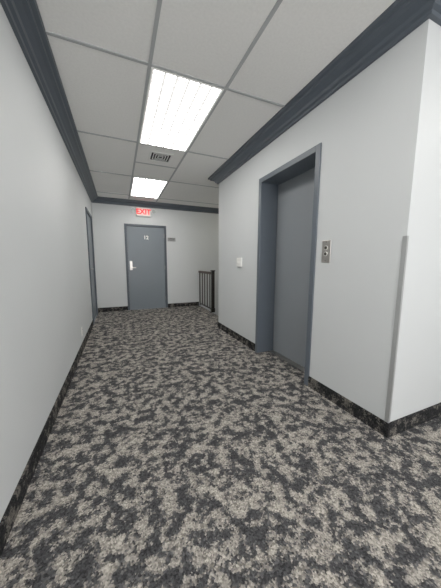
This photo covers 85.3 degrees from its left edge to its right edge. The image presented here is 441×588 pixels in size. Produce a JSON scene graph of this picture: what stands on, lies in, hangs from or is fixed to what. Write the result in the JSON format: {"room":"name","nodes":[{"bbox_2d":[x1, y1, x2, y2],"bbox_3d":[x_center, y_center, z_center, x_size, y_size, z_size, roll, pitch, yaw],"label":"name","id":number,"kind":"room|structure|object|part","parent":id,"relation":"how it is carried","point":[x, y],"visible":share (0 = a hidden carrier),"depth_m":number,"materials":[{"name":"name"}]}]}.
{"room":"elevator hallway","nodes":[
{"label":"elevator hallway","id":0,"kind":"room"},
{"bbox_2d":[0,3,97,520],"bbox_3d":[-1.220,-0.328,1.428,0.120,2.600,9.075,-3,8,-23],"label":"wall","id":1,"kind":"structure","parent":0,"point":[45,291],"depth_m":1.50,"materials":[{"name":"paint"}]},
{"bbox_2d":[0,320,93,556],"bbox_3d":[-0.911,0.986,1.017,0.012,0.102,7.530,-3,8,-23],"label":"baseboard","id":2,"kind":"structure","parent":1,"relation":"attached to","point":[8,519],"depth_m":1.32,"materials":[{"name":"carpet"}]},
{"bbox_2d":[85,207,97,322],"bbox_3d":[-2.605,-0.526,4.751,0.135,2.130,0.970,-3,8,-23],"label":"frame","id":3,"kind":"object","parent":1,"relation":"attached to","point":[86,209],"visible":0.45,"depth_m":4.52,"materials":[{"name":"metal"}]},
{"bbox_2d":[87,214,95,319],"bbox_3d":[-2.591,-0.505,4.759,0.045,2.069,0.864,-3,8,-23],"label":"door","id":4,"kind":"structure","parent":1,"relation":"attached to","point":[88,217],"depth_m":4.88,"materials":[{"name":"paint"}]},
{"bbox_2d":[92,203,218,314],"bbox_3d":[-0.878,0.121,6.531,4.400,4.800,0.120,-3,8,-23],"label":"wall","id":5,"kind":"structure","parent":0,"point":[195,247],"depth_m":6.12,"materials":[{"name":"paint"}]},
{"bbox_2d":[98,306,127,312],"bbox_3d":[-2.517,0.384,5.621,0.653,0.102,0.335,-3,8,-23],"label":"baseboard","id":6,"kind":"structure","parent":5,"relation":"attached to","point":[122,308],"depth_m":5.76,"materials":[{"name":"carpet"}]},
{"bbox_2d":[131,207,155,216],"bbox_3d":[-1.842,-1.962,5.732,0.569,0.200,0.104,-3,8,-23],"label":"exit sign","id":7,"kind":"object","parent":5,"relation":"attached to","point":[144,212],"visible":1,"depth_m":5.72,"materials":[{"name":"white plastic"}]},
{"bbox_2d":[126,226,165,309],"bbox_3d":[-1.836,-0.635,5.990,0.874,2.017,0.045,-3,8,-23],"label":"door","id":8,"kind":"structure","parent":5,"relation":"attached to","point":[147,280],"depth_m":5.96,"materials":[{"name":"paint"}]},
{"bbox_2d":[124,223,167,309],"bbox_3d":[-1.843,-0.660,6.003,0.980,2.078,0.130,-3,8,-23],"label":"frame","id":9,"kind":"object","parent":5,"relation":"attached to","point":[125,224],"visible":0.84,"depth_m":5.87,"materials":[{"name":"metal"}]},
{"bbox_2d":[168,302,198,307],"bbox_3d":[-0.985,0.284,6.435,0.847,0.102,0.012,-3,8,-23],"label":"baseboard","id":10,"kind":"structure","parent":5,"relation":"attached to","point":[186,303],"depth_m":6.42,"materials":[{"name":"carpet"}]},
{"bbox_2d":[36,0,394,207],"bbox_3d":[1.006,-1.779,2.182,4.940,0.100,9.075,-3,8,-23],"label":"ceiling","id":11,"kind":"structure","parent":0,"point":[207,40],"depth_m":1.72,"materials":[{"name":"tile"}]},
{"bbox_2d":[130,177,167,197],"bbox_3d":[-1.433,-2.054,4.689,0.586,0.008,1.211,-3,8,-23],"label":"ceiling light","id":12,"kind":"object","parent":11,"relation":"in","point":[141,187],"depth_m":4.58,"materials":[{"name":"white plastic"}]},
{"bbox_2d":[148,151,172,163],"bbox_3d":[-0.824,-1.870,3.279,0.300,0.013,0.300,-3,8,-23],"label":"ceiling vent","id":13,"kind":"object","parent":11,"relation":"in","point":[153,156],"visible":1,"depth_m":3.28,"materials":[{"name":"white plastic"}]},
{"bbox_2d":[45,0,284,204],"bbox_3d":[1.000,-1.726,2.187,4.688,0.006,8.835,-3,8,-23],"label":"grid","id":14,"kind":"object","parent":11,"relation":"attached to","point":[159,2],"depth_m":1.86,"materials":[{"name":"grey metal"}]},
{"bbox_2d":[139,67,223,151],"bbox_3d":[-0.475,-1.758,2.432,0.586,0.008,1.211,-3,8,-23],"label":"ceiling light","id":15,"kind":"object","parent":11,"relation":"in","point":[177,107],"depth_m":2.24,"materials":[{"name":"white plastic"}]},
{"bbox_2d":[0,305,440,587],"bbox_3d":[0.996,0.899,2.529,4.700,0.100,8.835,-3,8,-23],"label":"floor","id":16,"kind":"structure","parent":0,"point":[177,453],"depth_m":1.29,"materials":[{"name":"carpet"}]},
{"bbox_2d":[199,270,214,311],"bbox_3d":[-0.366,-0.118,6.082,0.090,0.995,1.040,-3,8,-23],"label":"stair railing","id":17,"kind":"object","parent":16,"relation":"on","point":[212,272],"visible":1,"depth_m":5.82,"materials":[{"name":"black metal"}]},
{"bbox_3d":[-0.562,-0.132,6.550,0.024,0.900,0.030,-3,8,-23],"label":"wall post","id":18,"kind":"part","parent":17,"relation":"part of","materials":[{"name":"black metal"}]},
{"bbox_3d":[-0.380,-0.547,6.064,0.070,0.060,0.960,-3,8,-23],"label":"handrail","id":19,"kind":"part","parent":17,"relation":"part of","materials":[{"name":"black metal"}]},
{"bbox_3d":[-0.182,-0.062,5.648,0.090,0.995,0.090,-3,8,-23],"label":"newel post","id":20,"kind":"part","parent":17,"relation":"part of","materials":[{"name":"black metal"}]},
{"bbox_2d":[218,19,440,421],"bbox_3d":[1.739,-0.562,3.323,2.584,2.600,3.000,-3,8,-23],"label":"wall","id":21,"kind":"structure","parent":0,"point":[379,134],"depth_m":1.69,"materials":[{"name":"paint"}]},
{"bbox_2d":[0,0,440,213],"bbox_3d":[1.006,-1.672,2.196,4.700,0.115,8.835,-3,8,-23],"label":"crown molding","id":22,"kind":"structure","parent":21,"relation":"attached to","point":[401,18],"depth_m":1.76,"materials":[{"name":"wood"}]},
{"bbox_2d":[218,322,254,350],"bbox_3d":[0.298,0.629,3.804,0.212,0.102,1.313,-3,8,-23],"label":"baseboard","id":23,"kind":"structure","parent":21,"relation":"attached to","point":[243,340],"depth_m":3.63,"materials":[{"name":"carpet"}]},
{"bbox_2d":[237,258,241,266],"bbox_3d":[0.268,-0.459,3.456,0.036,0.124,0.132,-3,8,-23],"label":"light switch","id":24,"kind":"object","parent":21,"relation":"attached to","point":[239,260],"visible":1,"depth_m":3.42,"materials":[{"name":"white plastic"}]},
{"bbox_2d":[255,143,321,385],"bbox_3d":[0.782,-0.285,2.639,0.292,2.218,1.072,-3,8,-23],"label":"elevator","id":25,"kind":"object","parent":21,"relation":"attached to","point":[288,203],"visible":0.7,"depth_m":2.81,"materials":[{"name":"paint"}]},
{"bbox_3d":[0.841,0.809,2.808,0.065,0.006,0.862,-3,8,-23],"label":"sill","id":26,"kind":"part","parent":25,"relation":"part of","materials":[{"name":"metal"}]},
{"bbox_3d":[0.898,-0.294,2.688,0.040,2.212,1.072,-3,8,-23],"label":"sliding door","id":27,"kind":"part","parent":25,"relation":"part of","materials":[{"name":"paint"}]},
{"bbox_2d":[321,240,330,261],"bbox_3d":[0.887,-0.358,2.014,0.014,0.184,0.090,-3,8,-23],"label":"button","id":28,"kind":"object","parent":21,"relation":"attached to","point":[326,245],"visible":1,"depth_m":2.01,"materials":[{"name":"metal"}]},
{"bbox_2d":[308,376,440,437],"bbox_3d":[2.172,0.813,2.437,2.596,0.102,0.739,-3,8,-23],"label":"baseboard","id":29,"kind":"structure","parent":21,"relation":"attached to","point":[395,427],"depth_m":1.76,"materials":[{"name":"carpet"}]},
{"bbox_2d":[384,236,408,422],"bbox_3d":[1.128,0.255,1.539,0.016,1.227,0.026,-3,8,-23],"label":"guard","id":30,"kind":"object","parent":21,"relation":"attached to","point":[405,239],"visible":1,"depth_m":1.53,"materials":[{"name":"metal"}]}
]}

